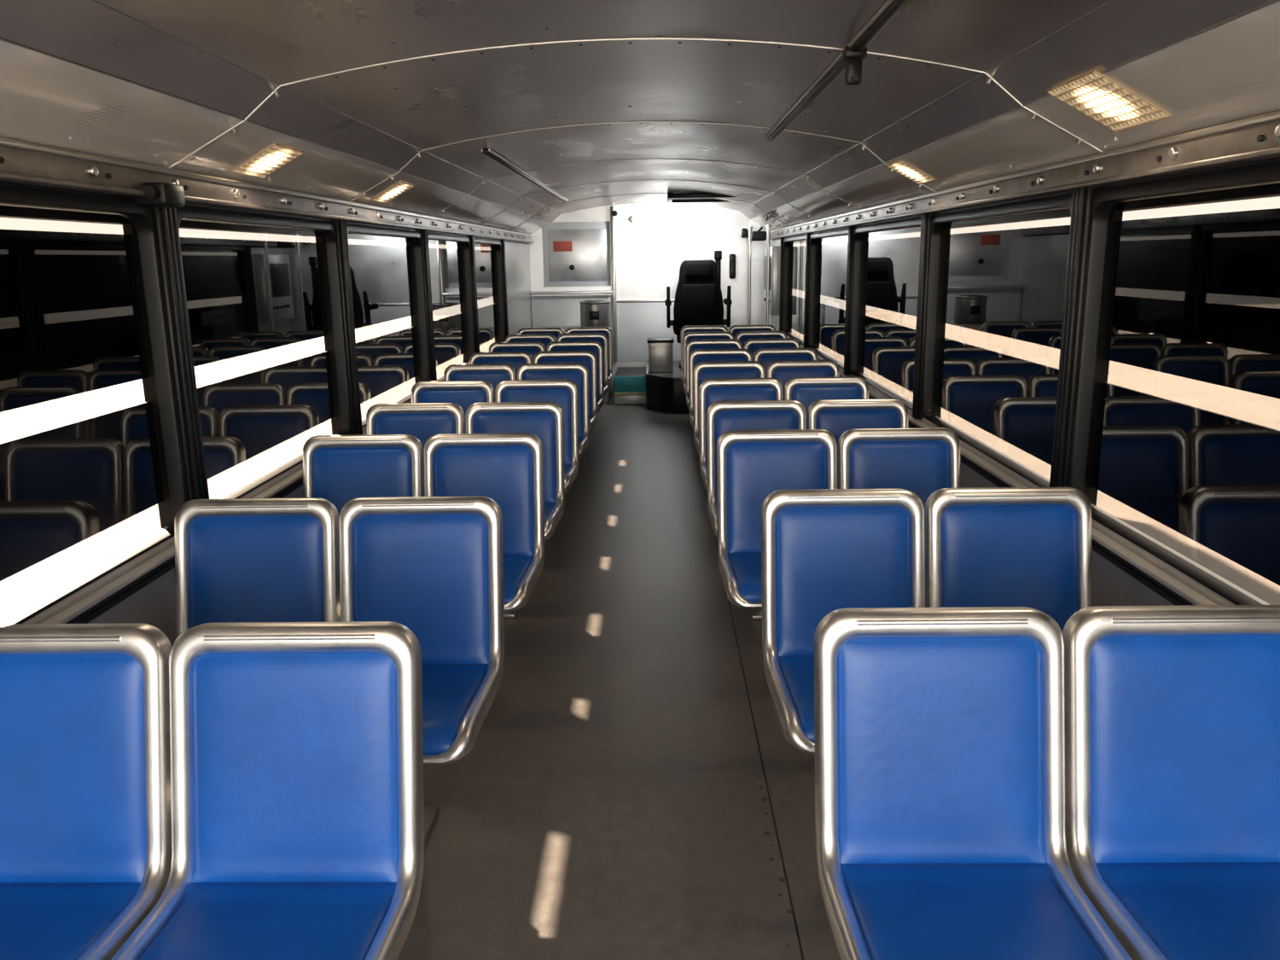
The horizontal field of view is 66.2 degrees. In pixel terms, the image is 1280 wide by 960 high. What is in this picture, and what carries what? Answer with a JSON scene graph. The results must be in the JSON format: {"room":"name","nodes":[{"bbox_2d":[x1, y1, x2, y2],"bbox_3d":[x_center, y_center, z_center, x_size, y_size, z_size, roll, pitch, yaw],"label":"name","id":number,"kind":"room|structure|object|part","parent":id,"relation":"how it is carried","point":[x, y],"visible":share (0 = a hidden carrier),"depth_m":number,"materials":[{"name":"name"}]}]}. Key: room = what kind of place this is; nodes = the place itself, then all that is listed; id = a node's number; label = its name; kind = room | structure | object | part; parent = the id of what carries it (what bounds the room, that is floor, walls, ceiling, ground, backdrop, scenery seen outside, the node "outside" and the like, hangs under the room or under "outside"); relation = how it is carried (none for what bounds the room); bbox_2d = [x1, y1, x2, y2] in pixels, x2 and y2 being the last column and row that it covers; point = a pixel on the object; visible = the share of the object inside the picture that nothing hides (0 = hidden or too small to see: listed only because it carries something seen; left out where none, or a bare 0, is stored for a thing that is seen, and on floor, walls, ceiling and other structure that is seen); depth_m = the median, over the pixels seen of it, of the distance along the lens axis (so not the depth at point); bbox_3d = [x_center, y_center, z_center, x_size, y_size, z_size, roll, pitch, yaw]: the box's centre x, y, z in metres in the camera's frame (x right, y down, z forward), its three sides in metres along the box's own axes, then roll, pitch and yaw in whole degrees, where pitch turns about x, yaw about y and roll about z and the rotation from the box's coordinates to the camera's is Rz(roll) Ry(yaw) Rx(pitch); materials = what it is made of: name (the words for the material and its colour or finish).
{"room":"vehicle interior","nodes":[
{"label":"vehicle interior","id":0,"kind":"room"},
{"bbox_2d":[0,180,532,646],"bbox_3d":[-1.350,-0.503,5.037,0.050,1.800,12.400,-1,13,1],"label":"wall","id":1,"kind":"structure","parent":0,"point":[154,604],"depth_m":2.84,"materials":[{"name":"metal"}]},
{"bbox_2d":[133,181,185,207],"bbox_3d":[-1.330,-0.786,2.701,0.090,0.060,0.150,-1,13,1],"label":"bracket","id":2,"kind":"object","parent":1,"relation":"attached to","point":[157,194],"visible":0.92,"depth_m":2.66,"materials":[{"name":"black metal"}]},
{"bbox_2d":[152,206,209,500],"bbox_3d":[-1.375,-0.336,2.901,0.082,0.985,0.100,-1,13,1],"label":"pillar","id":3,"kind":"structure","parent":1,"relation":"attached to","point":[165,220],"depth_m":2.87,"materials":[{"name":"black metal"}]},
{"bbox_2d":[22,399,411,623],"bbox_3d":[-1.352,-0.143,4.401,0.105,0.087,9.700,-1,13,1],"label":"trim","id":4,"kind":"structure","parent":1,"relation":"attached to","point":[90,608],"depth_m":2.58,"materials":[{"name":"grey aluminium"}]},
{"bbox_2d":[175,204,352,499],"bbox_3d":[-1.365,-0.508,3.683,0.054,0.944,1.500,-1,13,1],"label":"window","id":5,"kind":"structure","parent":1,"relation":"in","point":[263,292],"depth_m":3.58,"materials":[{"name":"black"}]},
{"bbox_2d":[0,136,533,624],"bbox_3d":[-1.325,-0.847,4.959,0.090,1.041,12.400,-1,13,1],"label":"window","id":6,"kind":"structure","parent":1,"relation":"in","point":[93,480],"depth_m":2.48,"materials":[{"name":"black"}]},
{"bbox_3d":[-1.317,-1.311,4.854,0.060,0.089,12.400,-1,13,1],"label":"trim rail","id":7,"kind":"part","parent":6,"relation":"part of","materials":[{"name":"silver metal"}]},
{"bbox_2d":[333,220,362,435],"bbox_3d":[-1.348,-0.689,4.462,0.082,0.985,0.100,-1,13,1],"label":"pillar","id":8,"kind":"structure","parent":1,"relation":"attached to","point":[341,229],"depth_m":4.44,"materials":[{"name":"black metal"}]},
{"bbox_2d":[346,223,430,427],"bbox_3d":[-1.338,-0.861,5.243,0.054,0.944,1.500,-1,13,1],"label":"window","id":9,"kind":"structure","parent":1,"relation":"in","point":[386,270],"depth_m":5.27,"materials":[{"name":"black"}]},
{"bbox_2d":[418,229,436,380],"bbox_3d":[-1.320,-1.042,6.022,0.082,0.985,0.100,-1,13,1],"label":"pillar","id":10,"kind":"structure","parent":1,"relation":"attached to","point":[424,234],"depth_m":5.99,"materials":[{"name":"black metal"}]},
{"bbox_2d":[428,232,475,380],"bbox_3d":[-1.311,-1.208,6.774,0.054,0.944,1.440,-1,13,1],"label":"window","id":11,"kind":"structure","parent":1,"relation":"in","point":[450,259],"depth_m":6.89,"materials":[{"name":"black"}]},
{"bbox_2d":[467,235,479,352],"bbox_3d":[-1.294,-1.382,7.524,0.082,0.985,0.100,-1,13,1],"label":"pillar","id":12,"kind":"structure","parent":1,"relation":"attached to","point":[471,237],"depth_m":7.49,"materials":[{"name":"black metal"}]},
{"bbox_2d":[474,237,505,352],"bbox_3d":[-1.285,-1.546,8.271,0.054,0.944,1.430,-1,13,1],"label":"window","id":13,"kind":"structure","parent":1,"relation":"in","point":[488,252],"depth_m":8.46,"materials":[{"name":"black"}]},
{"bbox_2d":[500,239,508,337],"bbox_3d":[-1.268,-1.720,9.016,0.082,0.985,0.100,-1,13,1],"label":"pillar","id":14,"kind":"structure","parent":1,"relation":"attached to","point":[503,242],"depth_m":8.98,"materials":[{"name":"black metal"}]},
{"bbox_2d":[432,158,860,216],"bbox_3d":[0.032,-1.808,6.050,2.670,0.328,0.012,-1,13,1],"label":"trim","id":15,"kind":"structure","parent":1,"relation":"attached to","point":[807,177],"depth_m":6.02,"materials":[{"name":"silver metal"}]},
{"bbox_2d":[479,179,817,225],"bbox_3d":[0.060,-2.173,7.660,2.670,0.328,0.012,-1,13,1],"label":"trim","id":16,"kind":"structure","parent":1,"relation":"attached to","point":[776,194],"depth_m":7.63,"materials":[{"name":"silver metal"}]},
{"bbox_2d":[511,192,788,230],"bbox_3d":[0.088,-2.537,9.268,2.670,0.328,0.012,-1,13,1],"label":"trim","id":17,"kind":"structure","parent":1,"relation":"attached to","point":[652,193],"depth_m":9.25,"materials":[{"name":"silver metal"}]},
{"bbox_2d":[397,393,841,959],"bbox_3d":[0.038,0.389,5.215,2.800,0.060,12.400,-1,13,1],"label":"floor","id":18,"kind":"structure","parent":0,"point":[606,803],"depth_m":2.95,"materials":[{"name":"rubber"}]},
{"bbox_2d":[0,621,424,959],"bbox_3d":[-0.846,0.744,1.592,0.900,0.869,0.598,-1,13,1],"label":"seat","id":19,"kind":"object","parent":18,"relation":"on","point":[241,790],"visible":1,"depth_m":1.74,"materials":[{"name":"blue leather"}]},
{"bbox_2d":[174,495,504,847],"bbox_3d":[-0.829,0.532,2.529,0.900,0.869,0.598,-1,13,1],"label":"seat","id":20,"kind":"object","parent":18,"relation":"on","point":[433,567],"visible":0.44,"depth_m":2.68,"materials":[{"name":"blue leather"}]},
{"bbox_2d":[302,432,544,611],"bbox_3d":[-0.812,0.311,3.504,0.900,0.869,0.598,-1,13,1],"label":"seat","id":21,"kind":"object","parent":18,"relation":"on","point":[507,469],"visible":0.48,"depth_m":3.65,"materials":[{"name":"blue leather"}]},
{"bbox_2d":[366,401,564,618],"bbox_3d":[-0.798,0.130,4.303,0.900,0.869,0.598,-1,13,1],"label":"seat","id":22,"kind":"object","parent":18,"relation":"on","point":[544,420],"visible":0.23,"depth_m":4.45,"materials":[{"name":"blue leather"}]},
{"bbox_2d":[411,378,578,542],"bbox_3d":[-0.784,-0.055,5.122,0.900,0.869,0.598,-1,13,1],"label":"seat","id":23,"kind":"object","parent":18,"relation":"on","point":[564,392],"visible":0.27,"depth_m":5.27,"materials":[{"name":"blue leather"}]},
{"bbox_2d":[443,362,589,459],"bbox_3d":[-0.769,-0.241,5.942,0.900,0.869,0.598,-1,13,1],"label":"seat","id":24,"kind":"object","parent":18,"relation":"on","point":[578,373],"visible":0.25,"depth_m":6.09,"materials":[{"name":"blue leather"}]},
{"bbox_2d":[469,350,597,432],"bbox_3d":[-0.755,-0.424,6.751,0.900,0.869,0.598,-1,13,1],"label":"seat","id":25,"kind":"object","parent":18,"relation":"on","point":[515,359],"visible":0.16,"depth_m":6.90,"materials":[{"name":"blue leather"}]},
{"bbox_2d":[488,341,603,413],"bbox_3d":[-0.741,-0.607,7.560,0.900,0.869,0.598,-1,13,1],"label":"seat","id":26,"kind":"object","parent":18,"relation":"on","point":[532,347],"visible":0.23,"depth_m":7.71,"materials":[{"name":"blue plastic"}]},
{"bbox_2d":[504,332,608,397],"bbox_3d":[-0.727,-0.788,8.360,0.900,0.869,0.598,-1,13,1],"label":"seat","id":27,"kind":"object","parent":18,"relation":"on","point":[545,339],"visible":0.16,"depth_m":8.51,"materials":[{"name":"blue plastic"}]},
{"bbox_2d":[517,326,612,384],"bbox_3d":[-0.713,-0.965,9.140,0.900,0.869,0.598,-1,13,1],"label":"seat","id":28,"kind":"object","parent":18,"relation":"on","point":[555,332],"visible":0.16,"depth_m":9.29,"materials":[{"name":"blue plastic"}]},
{"bbox_2d":[539,325,611,402],"bbox_3d":[-0.716,-1.266,10.673,0.770,0.778,0.650,-1,13,1],"label":"seat","id":29,"kind":"object","parent":18,"relation":"on","point":[606,399],"visible":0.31,"depth_m":10.64,"materials":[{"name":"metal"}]},
{"bbox_2d":[614,366,646,404],"bbox_3d":[-0.093,-1.032,10.687,0.330,0.298,0.905,-1,13,1],"label":"step","id":30,"kind":"structure","parent":18,"relation":"on","point":[630,382],"depth_m":10.26,"materials":[{"name":"teal rubber"}]},
{"bbox_2d":[645,361,689,413],"bbox_3d":[0.767,-1.005,10.383,1.398,0.354,1.480,-1,13,1],"label":"driver platform","id":31,"kind":"object","parent":18,"relation":"on","point":[666,392],"visible":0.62,"depth_m":9.75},
{"bbox_2d":[647,337,674,372],"bbox_3d":[0.214,-1.298,10.162,0.270,0.327,0.320,-1,13,1],"label":"box","id":32,"kind":"object","parent":31,"relation":"on","point":[660,350],"visible":1,"depth_m":10.01,"materials":[{"name":"metal"}]},
{"bbox_2d":[664,250,732,368],"bbox_3d":[0.607,-1.785,10.309,0.684,1.206,0.585,-1,13,1],"label":"seat","id":33,"kind":"object","parent":31,"relation":"on","point":[698,300],"depth_m":10.01,"materials":[{"name":"black leather"}]},
{"bbox_2d":[747,226,752,325],"bbox_3d":[1.192,-2.010,10.701,0.070,1.454,0.070,-1,13,1],"label":"pole","id":34,"kind":"object","parent":31,"relation":"on","point":[749,229],"visible":0.58,"depth_m":10.65,"materials":[{"name":"silver metal"}]},
{"bbox_2d":[765,225,771,324],"bbox_3d":[1.323,-1.890,10.162,0.070,1.454,0.070,-1,13,1],"label":"pole","id":35,"kind":"object","parent":31,"relation":"on","point":[768,227],"visible":0.59,"depth_m":10.10,"materials":[{"name":"silver metal"}]},
{"bbox_2d":[680,324,776,383],"bbox_3d":[0.836,-0.981,9.109,0.900,0.869,0.598,-1,13,1],"label":"seat","id":36,"kind":"object","parent":18,"relation":"on","point":[734,329],"visible":0.11,"depth_m":9.26,"materials":[{"name":"blue plastic"}]},
{"bbox_2d":[682,331,786,395],"bbox_3d":[0.823,-0.804,8.329,0.900,0.869,0.598,-1,13,1],"label":"seat","id":37,"kind":"object","parent":18,"relation":"on","point":[742,336],"visible":0.12,"depth_m":8.48,"materials":[{"name":"blue plastic"}]},
{"bbox_2d":[685,337,800,410],"bbox_3d":[0.809,-0.623,7.530,0.900,0.869,0.598,-1,13,1],"label":"seat","id":38,"kind":"object","parent":18,"relation":"on","point":[753,345],"visible":0.15,"depth_m":7.68,"materials":[{"name":"blue plastic"}]},
{"bbox_2d":[692,428,804,959],"bbox_3d":[0.408,0.378,5.103,0.005,0.001,9.200,-1,13,1],"label":"trim","id":39,"kind":"structure","parent":18,"relation":"on","point":[765,780],"depth_m":2.77,"materials":[{"name":"black rubber"}]},
{"bbox_2d":[688,348,817,430],"bbox_3d":[0.794,-0.440,6.720,0.900,0.869,0.598,-1,13,1],"label":"seat","id":40,"kind":"object","parent":18,"relation":"on","point":[765,356],"visible":0.17,"depth_m":6.87,"materials":[{"name":"blue leather"}]},
{"bbox_2d":[692,360,839,455],"bbox_3d":[0.780,-0.252,5.891,0.900,0.869,0.598,-1,13,1],"label":"seat","id":41,"kind":"object","parent":18,"relation":"on","point":[782,371],"visible":0.19,"depth_m":6.04,"materials":[{"name":"blue leather"}]},
{"bbox_2d":[757,768,792,947],"bbox_3d":[0.343,0.983,2.432,0.034,0.001,1.063,-1,13,1],"label":"screws","id":42,"kind":"object","parent":18,"relation":"on","point":[781,879],"visible":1,"depth_m":2.50,"materials":[{"name":"grey metal"}]},
{"bbox_2d":[698,376,868,490],"bbox_3d":[0.765,-0.063,5.053,0.900,0.869,0.598,-1,13,1],"label":"seat","id":43,"kind":"object","parent":18,"relation":"on","point":[806,391],"visible":0.21,"depth_m":5.21,"materials":[{"name":"blue leather"}]},
{"bbox_2d":[706,398,908,619],"bbox_3d":[0.751,0.123,4.234,0.900,0.869,0.598,-1,13,1],"label":"seat","id":44,"kind":"object","parent":18,"relation":"on","point":[836,416],"visible":0.27,"depth_m":4.39,"materials":[{"name":"blue leather"}]},
{"bbox_2d":[716,427,960,608],"bbox_3d":[0.738,0.293,3.483,0.900,0.869,0.598,-1,13,1],"label":"seat","id":45,"kind":"object","parent":18,"relation":"on","point":[752,465],"visible":0.45,"depth_m":3.64,"materials":[{"name":"blue leather"}]},
{"bbox_2d":[761,487,1092,754],"bbox_3d":[0.788,0.506,2.535,0.900,0.869,0.598,-1,13,1],"label":"seat","id":46,"kind":"object","parent":18,"relation":"on","point":[823,551],"visible":0.48,"depth_m":2.69,"materials":[{"name":"blue leather"}]},
{"bbox_2d":[814,605,1279,959],"bbox_3d":[0.772,0.716,1.609,0.900,0.869,0.598,-1,13,1],"label":"seat","id":47,"kind":"object","parent":18,"relation":"on","point":[992,782],"visible":1,"depth_m":1.76,"materials":[{"name":"blue leather"}]},
{"bbox_2d":[0,0,1279,234],"bbox_3d":[0.009,-1.547,4.777,2.750,0.375,12.400,-1,13,1],"label":"ceiling","id":48,"kind":"structure","parent":0,"point":[1228,72],"depth_m":2.76,"materials":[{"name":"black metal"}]},
{"bbox_2d":[75,104,125,132],"bbox_3d":[-1.249,-0.837,2.273,0.101,0.057,0.147,-1,13,1],"label":"ceiling vent","id":49,"kind":"object","parent":48,"relation":"in","point":[117,105],"visible":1,"depth_m":2.27,"materials":[{"name":"metal"}]},
{"bbox_2d":[231,143,303,178],"bbox_3d":[-1.230,-1.054,3.249,0.153,0.086,0.252,-1,13,1],"label":"ceiling lamp","id":50,"kind":"object","parent":48,"relation":"attached to","point":[276,156],"depth_m":3.24,"materials":[{"name":"white plastic"}]},
{"bbox_2d":[371,180,414,203],"bbox_3d":[-1.203,-1.401,4.780,0.153,0.086,0.252,-1,13,1],"label":"ceiling lamp","id":51,"kind":"object","parent":48,"relation":"attached to","point":[401,187],"depth_m":4.76,"materials":[{"name":"white plastic"}]},
{"bbox_2d":[481,148,568,202],"bbox_3d":[-0.715,-2.076,6.874,0.040,0.022,4.300,-1,13,1],"label":"track","id":52,"kind":"object","parent":48,"relation":"attached to","point":[487,152],"depth_m":5.87,"materials":[{"name":"silver metal"}]},
{"bbox_2d":[168,38,1103,168],"bbox_3d":[-0.026,-1.062,2.754,2.670,0.328,0.012,-1,13,1],"label":"trim","id":53,"kind":"structure","parent":48,"relation":"attached to","point":[990,78],"depth_m":2.73,"materials":[{"name":"silver metal"}]},
{"bbox_2d":[0,0,1279,222],"bbox_3d":[0.008,-1.586,4.768,2.196,0.199,12.380,-1,13,1],"label":"trim","id":54,"kind":"structure","parent":48,"relation":"attached to","point":[95,1],"depth_m":2.56,"materials":[{"name":"metal"}]},
{"bbox_2d":[666,192,735,203],"bbox_3d":[0.631,-2.656,9.237,0.750,0.060,0.810,-1,13,1],"label":"roof hatch","id":55,"kind":"object","parent":48,"relation":"attached to","point":[689,197],"visible":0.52,"depth_m":8.86,"materials":[{"name":"black metal"}]},
{"bbox_2d":[765,0,911,141],"bbox_3d":[0.573,-1.015,2.170,0.060,0.100,5.100,-1,13,1],"label":"handrail","id":56,"kind":"object","parent":48,"relation":"attached to","point":[851,57],"depth_m":2.66,"materials":[{"name":"metal"}]},
{"bbox_2d":[886,159,935,184],"bbox_3d":[1.181,-1.344,4.290,0.153,0.086,0.252,-1,13,1],"label":"ceiling lamp","id":57,"kind":"object","parent":48,"relation":"attached to","point":[904,169],"depth_m":4.27,"materials":[{"name":"white plastic"}]},
{"bbox_2d":[1046,69,1172,132],"bbox_3d":[1.138,-0.921,2.397,0.189,0.105,0.282,-1,13,1],"label":"ceiling lamp","id":58,"kind":"object","parent":48,"relation":"attached to","point":[1093,94],"depth_m":2.38,"materials":[{"name":"white plastic"}]},
{"bbox_2d":[529,202,773,375],"bbox_3d":[0.129,-2.040,11.047,2.720,2.103,0.050,-1,13,1],"label":"wall","id":59,"kind":"structure","parent":0,"point":[650,250],"depth_m":10.90,"materials":[{"name":"white paint"}]},
{"bbox_2d":[552,241,572,251],"bbox_3d":[-0.856,-2.591,10.882,0.210,0.110,0.009,-1,13,1],"label":"warning sign","id":60,"kind":"object","parent":59,"relation":"attached to","point":[558,246],"visible":1,"depth_m":10.88,"materials":[{"name":"red"}]},
{"bbox_2d":[569,264,574,270],"bbox_3d":[-0.758,-2.365,10.919,0.060,0.060,0.034,-1,13,1],"label":"handle","id":61,"kind":"object","parent":59,"relation":"attached to","point":[572,266],"visible":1,"depth_m":10.90,"materials":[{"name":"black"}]},
{"bbox_2d":[530,221,614,393],"bbox_3d":[-0.756,-1.911,10.994,0.910,1.900,0.140,-1,13,1],"label":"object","id":62,"kind":"structure","parent":59,"relation":"attached to","point":[590,256],"depth_m":10.94,"materials":[{"name":"white paint"}]},
{"bbox_2d":[579,300,610,328],"bbox_3d":[-0.472,-1.750,10.375,0.332,0.288,0.341,-1,13,1],"label":"electrical box","id":63,"kind":"object","parent":59,"relation":"attached to","point":[593,313],"visible":0.82,"depth_m":10.25,"materials":[{"name":"silver metal"}]},
{"bbox_2d":[610,205,617,362],"bbox_3d":[-0.292,-2.168,10.943,0.045,1.710,0.110,-1,13,1],"label":"trim","id":64,"kind":"structure","parent":59,"relation":"attached to","point":[612,207],"depth_m":10.90,"materials":[{"name":"silver metal"}]},
{"bbox_2d":[611,210,617,216],"bbox_3d":[-0.277,-2.913,10.723,0.058,0.060,0.050,-1,13,1],"label":"indicator light","id":65,"kind":"object","parent":59,"relation":"attached to","point":[614,213],"visible":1,"depth_m":10.70,"materials":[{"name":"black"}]},
{"bbox_2d":[628,215,634,222],"bbox_3d":[-0.095,-2.877,10.827,0.084,0.084,0.014,-1,13,1],"label":"label","id":66,"kind":"object","parent":59,"relation":"attached to","point":[631,218],"visible":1,"depth_m":10.82,"materials":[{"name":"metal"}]},
{"bbox_2d":[616,298,724,361],"bbox_3d":[0.348,-1.691,11.070,1.210,0.706,0.050,-1,13,1],"label":"trim","id":67,"kind":"structure","parent":59,"relation":"attached to","point":[637,321],"depth_m":11.05,"materials":[{"name":"white paint"}]},
{"bbox_2d":[729,254,735,279],"bbox_3d":[1.027,-2.368,10.880,0.070,0.270,0.100,-1,13,1],"label":"handset","id":68,"kind":"object","parent":59,"relation":"attached to","point":[732,257],"visible":1,"depth_m":10.86,"materials":[{"name":"black plastic"}]},
{"bbox_2d":[740,226,766,240],"bbox_3d":[1.217,-2.656,10.598,0.175,0.150,0.522,-4,13,-13],"label":"fan","id":69,"kind":"object","parent":59,"relation":"attached to","point":[755,235],"visible":0.94,"depth_m":10.38,"materials":[{"name":"black plastic"}]},
{"bbox_2d":[771,157,1279,606],"bbox_3d":[1.399,-0.532,4.982,0.050,1.800,12.400,-1,13,1],"label":"wall","id":70,"kind":"structure","parent":0,"point":[1112,585],"depth_m":2.79,"materials":[{"name":"metal"}]},
{"bbox_2d":[349,121,936,201],"bbox_3d":[0.003,-1.438,4.412,2.670,0.328,0.012,-1,13,1],"label":"trim","id":71,"kind":"structure","parent":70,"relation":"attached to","point":[864,146],"depth_m":4.38,"materials":[{"name":"silver metal"}]},
{"bbox_2d":[763,245,780,314],"bbox_3d":[1.406,-2.137,10.490,0.119,0.700,0.750,-1,13,1],"label":"upper cabinet","id":72,"kind":"object","parent":70,"relation":"attached to","point":[774,250],"visible":0.6,"depth_m":10.16,"materials":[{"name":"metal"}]},
{"bbox_2d":[779,237,785,331],"bbox_3d":[1.467,-1.980,9.986,0.082,0.985,0.100,-1,13,1],"label":"pillar","id":73,"kind":"structure","parent":70,"relation":"attached to","point":[782,238],"depth_m":9.96,"materials":[{"name":"black metal"}]},
{"bbox_2d":[781,234,806,345],"bbox_3d":[1.456,-1.782,9.133,0.054,0.944,1.650,-1,13,1],"label":"window","id":74,"kind":"structure","parent":70,"relation":"in","point":[794,274],"depth_m":9.39,"materials":[{"name":"black"}]},
{"bbox_2d":[803,232,811,348],"bbox_3d":[1.438,-1.594,8.279,0.082,0.985,0.100,-1,13,1],"label":"pillar","id":75,"kind":"structure","parent":70,"relation":"attached to","point":[807,247],"depth_m":8.25,"materials":[{"name":"black metal"}]},
{"bbox_2d":[807,227,848,369],"bbox_3d":[1.426,-1.385,7.378,0.054,0.944,1.750,-1,13,1],"label":"window","id":76,"kind":"structure","parent":70,"relation":"in","point":[828,265],"depth_m":7.52,"materials":[{"name":"black"}]},
{"bbox_2d":[843,225,855,375],"bbox_3d":[1.406,-1.185,6.475,0.082,0.985,0.100,-1,13,1],"label":"pillar","id":77,"kind":"structure","parent":70,"relation":"attached to","point":[851,229],"depth_m":6.45,"materials":[{"name":"black metal"}]},
{"bbox_2d":[849,216,921,410],"bbox_3d":[1.394,-0.980,5.588,0.054,0.944,1.720,-1,13,1],"label":"window","id":78,"kind":"structure","parent":70,"relation":"in","point":[886,255],"depth_m":5.61,"materials":[{"name":"black"}]},
{"bbox_2d":[912,213,932,419],"bbox_3d":[1.375,-0.784,4.700,0.082,0.985,0.100,-1,13,1],"label":"pillar","id":79,"kind":"structure","parent":70,"relation":"attached to","point":[926,218],"depth_m":4.68,"materials":[{"name":"black metal"}]},
{"bbox_2d":[920,192,1072,487],"bbox_3d":[1.364,-0.588,3.858,0.054,0.944,1.630,-1,13,1],"label":"window","id":80,"kind":"structure","parent":70,"relation":"in","point":[997,274],"depth_m":3.76,"materials":[{"name":"black"}]},
{"bbox_2d":[786,336,1235,605],"bbox_3d":[1.392,-0.287,4.858,0.105,0.087,10.750,-1,13,1],"label":"trim","id":81,"kind":"structure","parent":70,"relation":"attached to","point":[1175,591],"depth_m":2.68,"materials":[{"name":"grey aluminium"}]},
{"bbox_2d":[770,110,1279,605],"bbox_3d":[1.364,-0.875,4.905,0.090,1.041,12.400,-1,13,1],"label":"window","id":82,"kind":"structure","parent":70,"relation":"in","point":[1175,445],"depth_m":2.44,"materials":[{"name":"black"}]},
{"bbox_3d":[1.342,-1.339,4.801,0.060,0.089,12.400,-1,13,1],"label":"trim rail","id":83,"kind":"part","parent":82,"relation":"part of","materials":[{"name":"silver metal"}]},
{"bbox_2d":[1049,186,1095,487],"bbox_3d":[1.345,-0.402,3.013,0.082,0.985,0.100,-1,13,1],"label":"pillar","id":84,"kind":"structure","parent":70,"relation":"attached to","point":[1082,197],"depth_m":2.98,"materials":[{"name":"black metal"}]}
]}

